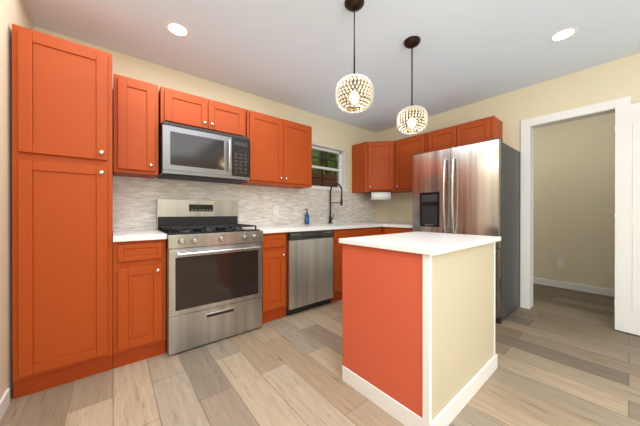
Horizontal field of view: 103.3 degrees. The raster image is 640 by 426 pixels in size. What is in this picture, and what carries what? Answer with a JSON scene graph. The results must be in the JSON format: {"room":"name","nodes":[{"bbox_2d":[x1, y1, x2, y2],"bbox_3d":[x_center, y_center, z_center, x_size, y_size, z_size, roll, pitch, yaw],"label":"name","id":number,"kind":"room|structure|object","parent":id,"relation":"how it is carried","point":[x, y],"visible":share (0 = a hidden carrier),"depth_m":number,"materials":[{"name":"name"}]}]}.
{"room":"kitchen","nodes":[
{"label":"kitchen","id":0,"kind":"room"},
{"bbox_2d":[0,0,33,399],"bbox_3d":[-0.472,-0.166,-0.244,0.120,2.480,5.460,0,0,-39],"label":"wall","id":1,"kind":"structure","parent":0,"point":[15,12],"depth_m":1.41,"materials":[{"name":"beige paint"}]},
{"bbox_2d":[0,388,9,420],"bbox_3d":[-0.256,1.030,-0.402,0.012,0.090,4.700,0,0,-39],"label":"baseboard","id":2,"kind":"structure","parent":1,"relation":"attached to","point":[4,401],"depth_m":1.35,"materials":[{"name":"white wood"}]},
{"bbox_2d":[34,26,375,230],"bbox_3d":[-0.639,-0.172,3.251,4.290,2.480,0.178,0,0,-39],"label":"wall","id":3,"kind":"structure","parent":0,"point":[134,203],"depth_m":2.94,"materials":[{"name":"tile"}]},
{"bbox_2d":[113,73,157,178],"bbox_3d":[-1.565,-0.703,2.150,0.296,0.762,0.346,0,0,-39],"label":"upper cabinet","id":4,"kind":"object","parent":3,"relation":"attached to","point":[135,127],"visible":1,"depth_m":2.04,"materials":[{"name":"orange wood"}]},
{"bbox_2d":[158,86,245,136],"bbox_3d":[-1.144,-0.926,2.494,0.758,0.316,0.346,0,0,-39],"label":"upper cabinet","id":5,"kind":"object","parent":3,"relation":"attached to","point":[181,108],"visible":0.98,"depth_m":2.34,"materials":[{"name":"orange wood"}]},
{"bbox_2d":[156,121,248,183],"bbox_3d":[-1.115,-0.544,2.458,0.754,0.436,0.436,0,0,-39],"label":"microwave","id":6,"kind":"object","parent":5,"relation":"attached to","point":[188,153],"visible":0.98,"depth_m":2.29,"materials":[{"name":"silver metal"}]},
{"bbox_2d":[236,110,311,188],"bbox_3d":[-0.511,-0.704,3.012,0.854,0.762,0.346,0,0,-39],"label":"upper cabinet","id":7,"kind":"object","parent":3,"relation":"attached to","point":[280,152],"visible":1,"depth_m":2.87,"materials":[{"name":"orange wood"}]},
{"bbox_2d":[274,205,278,213],"bbox_3d":[-0.553,-0.039,3.202,0.070,0.115,0.006,0,0,-39],"label":"electrical outlet plate","id":8,"kind":"object","parent":3,"relation":"attached to","point":[276,209],"visible":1,"depth_m":3.20,"materials":[{"name":"white plastic"}]},
{"bbox_2d":[304,143,347,191],"bbox_3d":[-0.002,-0.662,3.735,1.010,0.650,0.175,0,0,-39],"label":"window","id":9,"kind":"structure","parent":3,"relation":"attached to","point":[340,170],"depth_m":3.89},
{"bbox_2d":[352,141,404,193],"bbox_3d":[0.938,-0.706,4.035,0.611,0.762,0.599,0,0,-39],"label":"upper cabinet","id":10,"kind":"object","parent":3,"relation":"attached to","point":[373,166],"visible":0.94,"depth_m":3.81,"materials":[{"name":"orange wood"}]},
{"bbox_2d":[370,191,391,199],"bbox_3d":[0.913,-0.261,3.807,0.320,0.128,0.116,0,0,6],"label":"paper towel holder","id":11,"kind":"object","parent":10,"relation":"attached to","point":[380,195],"visible":1,"depth_m":3.76,"materials":[{"name":"white paper"}]},
{"bbox_2d":[0,283,639,425],"bbox_3d":[1.614,1.101,1.575,5.650,0.060,5.630,0,0,-39],"label":"floor","id":12,"kind":"structure","parent":0,"point":[567,357],"depth_m":1.59,"materials":[{"name":"brown wood"}]},
{"bbox_2d":[12,24,112,398],"bbox_3d":[-1.761,-0.006,1.797,0.444,2.154,0.646,0,0,-39],"label":"pantry","id":13,"kind":"object","parent":12,"relation":"on","point":[62,230],"visible":1,"depth_m":1.56,"materials":[{"name":"orange wood"}]},
{"bbox_2d":[113,239,165,368],"bbox_3d":[-1.466,0.633,2.039,0.312,0.874,0.646,0,0,-39],"label":"base cabinet","id":14,"kind":"object","parent":12,"relation":"on","point":[139,300],"visible":1,"depth_m":1.81,"materials":[{"name":"orange wood"}]},
{"bbox_2d":[113,230,166,241],"bbox_3d":[-1.470,0.176,2.043,0.312,0.039,0.639,0,0,-39],"label":"countertop","id":15,"kind":"structure","parent":14,"relation":"on","point":[130,235],"depth_m":1.84,"materials":[{"name":"white stone"}]},
{"bbox_2d":[156,199,262,354],"bbox_3d":[-1.019,0.470,2.343,0.758,1.200,0.740,0,0,-39],"label":"range","id":16,"kind":"object","parent":12,"relation":"on","point":[213,271],"visible":1,"depth_m":2.11,"materials":[{"name":"silver metal"}]},
{"bbox_2d":[262,232,286,323],"bbox_3d":[-0.635,0.632,2.720,0.305,0.874,0.646,0,0,-39],"label":"base cabinet","id":17,"kind":"object","parent":12,"relation":"on","point":[274,275],"visible":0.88,"depth_m":2.50,"materials":[{"name":"orange wood"}]},
{"bbox_2d":[286,230,332,315],"bbox_3d":[-0.279,0.633,3.013,0.610,0.872,0.638,0,0,-39],"label":"dishwasher","id":18,"kind":"object","parent":12,"relation":"on","point":[309,269],"visible":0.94,"depth_m":2.74,"materials":[{"name":"silver metal"}]},
{"bbox_2d":[330,227,380,302],"bbox_3d":[0.330,0.631,3.509,0.952,0.874,0.646,0,0,-39],"label":"base cabinet","id":19,"kind":"object","parent":12,"relation":"on","point":[337,257],"visible":0.31,"depth_m":3.06,"materials":[{"name":"orange wood"}]},
{"bbox_2d":[243,222,412,233],"bbox_3d":[0.366,0.261,3.236,2.510,0.214,1.119,0,0,-39],"label":"countertop","id":20,"kind":"structure","parent":19,"relation":"on","point":[292,228],"depth_m":3.13,"materials":[{"name":"white stone"}]},
{"bbox_2d":[305,209,308,223],"bbox_3d":[-0.174,0.048,3.418,0.060,0.210,0.060,0,0,-39],"label":"soap bottle","id":21,"kind":"object","parent":20,"relation":"on","point":[307,218],"visible":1,"depth_m":3.40,"materials":[{"name":"blue plastic"}]},
{"bbox_2d":[329,183,342,222],"bbox_3d":[0.240,-0.139,3.646,0.101,0.582,0.285,0,0,-39],"label":"faucet","id":22,"kind":"object","parent":20,"relation":"on","point":[330,217],"visible":1,"depth_m":3.69,"materials":[{"name":"black metal"}]},
{"bbox_2d":[381,227,412,234],"bbox_3d":[1.083,0.630,3.822,0.660,0.874,1.117,0,0,-39],"label":"base cabinet","id":23,"kind":"object","parent":12,"relation":"on","point":[389,230],"depth_m":3.45,"materials":[{"name":"orange wood"}]},
{"bbox_2d":[339,231,500,425],"bbox_3d":[0.684,0.617,1.683,0.954,0.908,0.620,0,0,-39],"label":"kitchen island","id":24,"kind":"object","parent":12,"relation":"on","point":[418,328],"visible":1,"depth_m":1.37,"materials":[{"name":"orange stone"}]},
{"bbox_2d":[413,138,519,323],"bbox_3d":[1.678,0.171,2.973,0.807,1.795,0.905,0,0,-39],"label":"fridge","id":25,"kind":"object","parent":12,"relation":"on","point":[472,189],"visible":0.6,"depth_m":2.65,"materials":[{"name":"silver metal"}]},
{"bbox_2d":[23,0,639,132],"bbox_3d":[1.614,-1.449,1.570,5.650,0.080,5.630,0,0,-39],"label":"ceiling","id":26,"kind":"structure","parent":0,"point":[297,54],"depth_m":2.09,"materials":[{"name":"white paint"}]},
{"bbox_2d":[164,21,189,36],"bbox_3d":[-1.092,-1.406,1.941,0.176,0.004,0.176,0,0,-39],"label":"recessed light","id":27,"kind":"object","parent":26,"relation":"in","point":[175,28],"visible":1,"depth_m":1.94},
{"bbox_2d":[335,0,373,113],"bbox_3d":[0.229,-1.048,1.691,0.258,0.720,0.256,0,0,-39],"label":"pendant light","id":28,"kind":"object","parent":26,"relation":"hanging from","point":[354,92],"visible":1,"depth_m":1.62,"materials":[{"name":"white glass"}]},
{"bbox_2d":[396,36,427,134],"bbox_3d":[0.754,-1.035,2.076,0.248,0.748,0.246,0,0,-39],"label":"pendant light","id":29,"kind":"object","parent":26,"relation":"hanging from","point":[412,118],"visible":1,"depth_m":2.02,"materials":[{"name":"white glass"}]},
{"bbox_2d":[548,26,578,41],"bbox_3d":[1.918,-1.406,1.996,0.176,0.004,0.176,0,0,-39],"label":"recessed light","id":30,"kind":"object","parent":26,"relation":"in","point":[563,34],"visible":1,"depth_m":1.99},
{"bbox_2d":[375,53,639,306],"bbox_3d":[2.755,-0.170,2.397,0.120,2.480,5.460,0,0,-39],"label":"wall","id":31,"kind":"structure","parent":0,"point":[615,79],"depth_m":2.80,"materials":[{"name":"beige paint"}]},
{"bbox_2d":[395,133,426,191],"bbox_3d":[1.386,-0.705,3.690,0.355,0.762,0.494,0,0,-39],"label":"upper cabinet","id":32,"kind":"object","parent":31,"relation":"attached to","point":[407,149],"visible":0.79,"depth_m":3.64,"materials":[{"name":"orange wood"}]},
{"bbox_2d":[427,116,501,152],"bbox_3d":[1.790,-0.909,3.197,0.355,0.354,0.773,0,0,-39],"label":"upper cabinet","id":33,"kind":"object","parent":31,"relation":"attached to","point":[478,131],"visible":0.62,"depth_m":3.03,"materials":[{"name":"orange wood"}]},
{"bbox_2d":[520,96,630,308],"bbox_3d":[2.580,0.011,2.611,0.152,2.117,0.790,0,0,-39],"label":"door frame","id":34,"kind":"structure","parent":31,"relation":"attached to","point":[528,126],"depth_m":2.82,"materials":[{"name":"white wood"}]},
{"bbox_2d":[614,102,639,335],"bbox_3d":[2.842,0.052,2.037,0.164,2.013,0.626,0,0,-39],"label":"door leaf","id":35,"kind":"structure","parent":31,"relation":"in","point":[627,218],"depth_m":2.24,"materials":[{"name":"white wood"}]},
{"bbox_2d":[533,113,614,289],"bbox_3d":[3.769,-0.172,3.304,0.120,2.480,5.580,0,0,-39],"label":"wall","id":36,"kind":"structure","parent":0,"point":[573,193],"depth_m":3.50,"materials":[{"name":"beige paint"}]},
{"bbox_2d":[558,259,563,266],"bbox_3d":[3.438,0.713,3.610,0.007,0.110,0.070,0,0,-39],"label":"outlet","id":37,"kind":"object","parent":36,"relation":"attached to","point":[560,262],"visible":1,"depth_m":3.61,"materials":[{"name":"white plastic"}]},
{"bbox_2d":[533,277,614,296],"bbox_3d":[3.718,1.023,3.265,0.012,0.090,5.340,0,0,-39],"label":"baseboard","id":38,"kind":"structure","parent":36,"relation":"attached to","point":[584,288],"depth_m":3.48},
{"label":"outside","id":39,"kind":"structure","parent":0,"visible":0},
{"bbox_2d":[312,149,337,187],"bbox_3d":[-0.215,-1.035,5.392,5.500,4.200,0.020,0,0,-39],"label":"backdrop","id":40,"kind":"structure","parent":39,"point":[331,174],"depth_m":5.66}
]}

